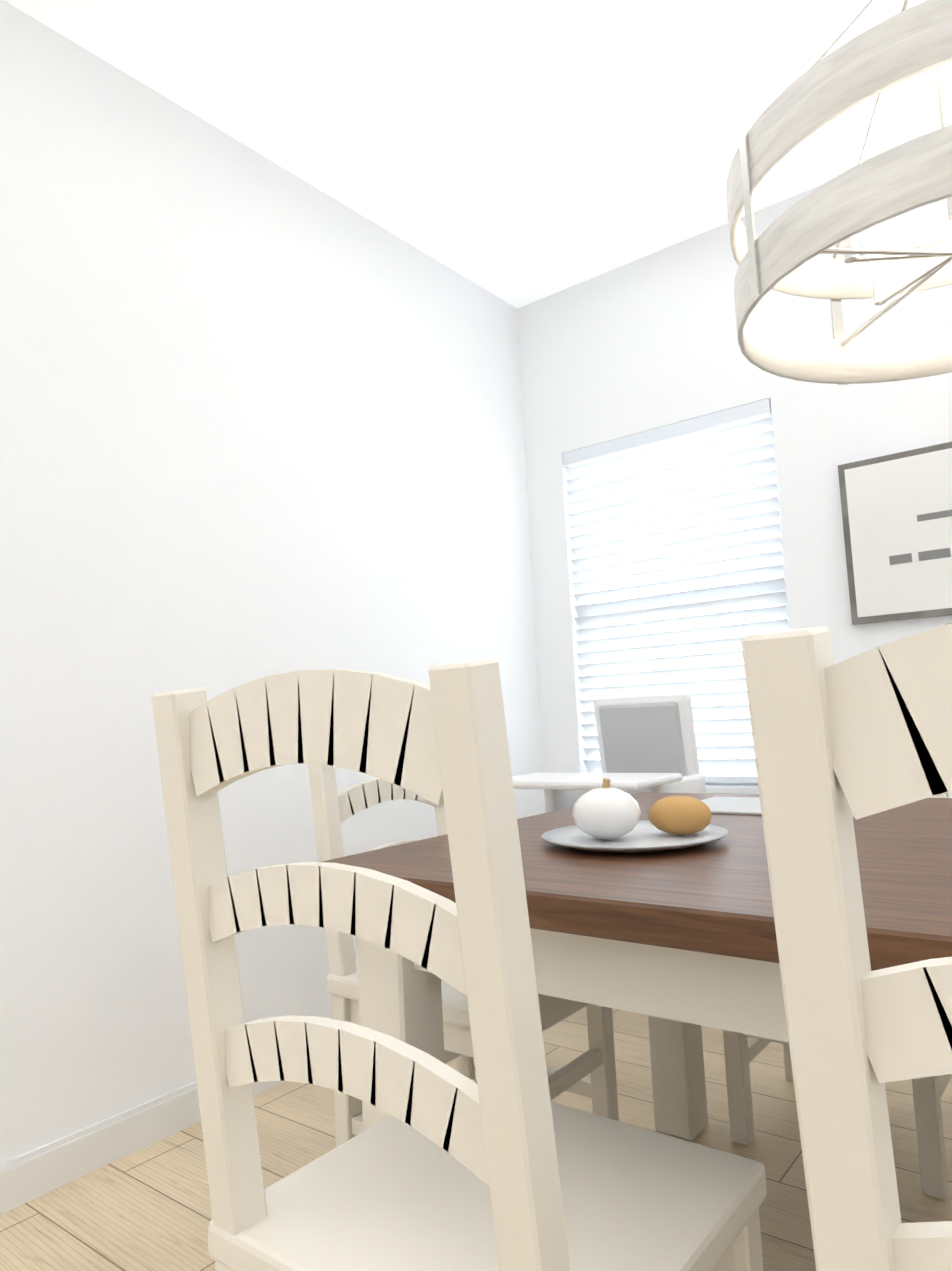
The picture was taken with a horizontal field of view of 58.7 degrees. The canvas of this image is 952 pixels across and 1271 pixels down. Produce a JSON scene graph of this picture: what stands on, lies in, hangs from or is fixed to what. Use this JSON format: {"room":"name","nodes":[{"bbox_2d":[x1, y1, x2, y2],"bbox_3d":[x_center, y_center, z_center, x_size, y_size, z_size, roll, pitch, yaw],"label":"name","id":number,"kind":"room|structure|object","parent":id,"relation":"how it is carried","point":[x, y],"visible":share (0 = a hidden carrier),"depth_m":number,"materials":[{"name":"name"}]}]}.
{"room":"dining room","nodes":[
{"label":"dining room","id":0,"kind":"room"},
{"bbox_2d":[0,0,544,1162],"bbox_3d":[-0.591,-0.115,2.597,0.120,2.740,2.560,-7,-7,38],"label":"wall","id":1,"kind":"structure","parent":0,"point":[260,416],"depth_m":2.29,"materials":[{"name":"white paint"}]},
{"bbox_2d":[0,1081,285,1214],"bbox_3d":[-0.474,1.194,2.432,0.014,0.095,2.560,-7,-7,38],"label":"baseboard","id":2,"kind":"structure","parent":1,"relation":"attached to","point":[39,1171],"depth_m":1.93,"materials":[{"name":"white wood"}]},
{"bbox_2d":[0,1007,951,1270],"bbox_3d":[-1.125,1.060,-0.352,11.500,0.100,8.350,-7,-7,38],"label":"floor","id":3,"kind":"structure","parent":0,"point":[146,1207],"depth_m":1.86,"materials":[{"name":"brown wood"}]},
{"bbox_2d":[152,659,766,1270],"bbox_3d":[0.000,0.556,0.911,0.450,1.032,0.491,-7,-7,38],"label":"dining chair","id":4,"kind":"object","parent":3,"relation":"on","point":[502,1163],"visible":1,"depth_m":0.81,"materials":[{"name":"beige paint"}]},
{"bbox_2d":[308,764,618,1146],"bbox_3d":[-0.032,0.643,1.823,0.491,1.032,0.450,-7,-7,38],"label":"dining chair","id":5,"kind":"object","parent":3,"relation":"on","point":[333,810],"visible":0.19,"depth_m":1.78,"materials":[{"name":"beige paint"}]},
{"bbox_2d":[512,692,705,812],"bbox_3d":[0.457,0.705,2.686,0.652,1.033,0.706,-7,-7,38],"label":"highchair","id":6,"kind":"object","parent":3,"relation":"on","point":[647,743],"visible":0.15,"depth_m":2.80,"materials":[{"name":"white plastic"}]},
{"bbox_2d":[322,622,951,1140],"bbox_3d":[0.737,0.516,1.227,1.660,1.100,1.140,-7,-7,38],"label":"dining table","id":7,"kind":"object","parent":3,"relation":"on","point":[656,908],"visible":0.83,"depth_m":1.12,"materials":[{"name":"brown wood"}]},
{"bbox_2d":[723,792,951,1199],"bbox_3d":[0.864,0.618,2.012,0.450,1.032,0.491,-7,-7,38],"label":"dining chair","id":8,"kind":"object","parent":3,"relation":"on","point":[741,1052],"visible":0.04,"depth_m":1.82,"materials":[{"name":"beige paint"}]},
{"bbox_2d":[741,623,951,1270],"bbox_3d":[0.503,0.494,0.520,0.450,1.032,0.491,-7,-7,38],"label":"dining chair","id":9,"kind":"object","parent":3,"relation":"on","point":[865,734],"visible":1,"depth_m":0.49,"materials":[{"name":"beige paint"}]},
{"bbox_2d":[5,0,951,307],"bbox_3d":[-1.262,-1.764,-0.085,11.500,0.100,8.350,-7,-7,38],"label":"ceiling","id":10,"kind":"structure","parent":0,"point":[517,152],"depth_m":2.46,"materials":[{"name":"white paint"}]},
{"bbox_2d":[726,0,951,384],"bbox_3d":[0.765,-1.105,1.436,0.700,1.120,0.700,-7,-7,38],"label":"dining chandelier","id":11,"kind":"object","parent":10,"relation":"hanging from","point":[784,250],"visible":1,"depth_m":1.31,"materials":[{"name":"white wood"}]},
{"bbox_2d":[517,184,951,812],"bbox_3d":[-0.070,-0.018,3.888,7.920,2.740,0.120,-7,-7,38],"label":"wall","id":12,"kind":"structure","parent":0,"point":[643,344],"depth_m":3.15,"materials":[{"name":"white paint"}]},
{"bbox_2d":[563,398,789,793],"bbox_3d":[0.754,-0.079,3.216,0.950,1.445,0.145,-7,-7,38],"label":"window blinds","id":13,"kind":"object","parent":12,"relation":"in","point":[694,472],"depth_m":3.19,"materials":[{"name":"white plastic"}]},
{"bbox_2d":[838,442,951,624],"bbox_3d":[1.576,-0.343,2.514,0.910,0.530,0.032,-7,-7,38],"label":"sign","id":14,"kind":"object","parent":12,"relation":"attached to","point":[896,508],"visible":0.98,"depth_m":2.68,"materials":[{"name":"white paper"}]},
{"label":"outside","id":15,"kind":"structure","parent":0,"visible":0},
{"bbox_2d":[588,498,783,773],"bbox_3d":[3.941,-1.346,3.919,21.000,7.000,0.001,-7,-7,38],"label":"sky","id":16,"kind":"structure","parent":15,"point":[727,757],"depth_m":5.70,"materials":[{"name":"white"}]}
]}

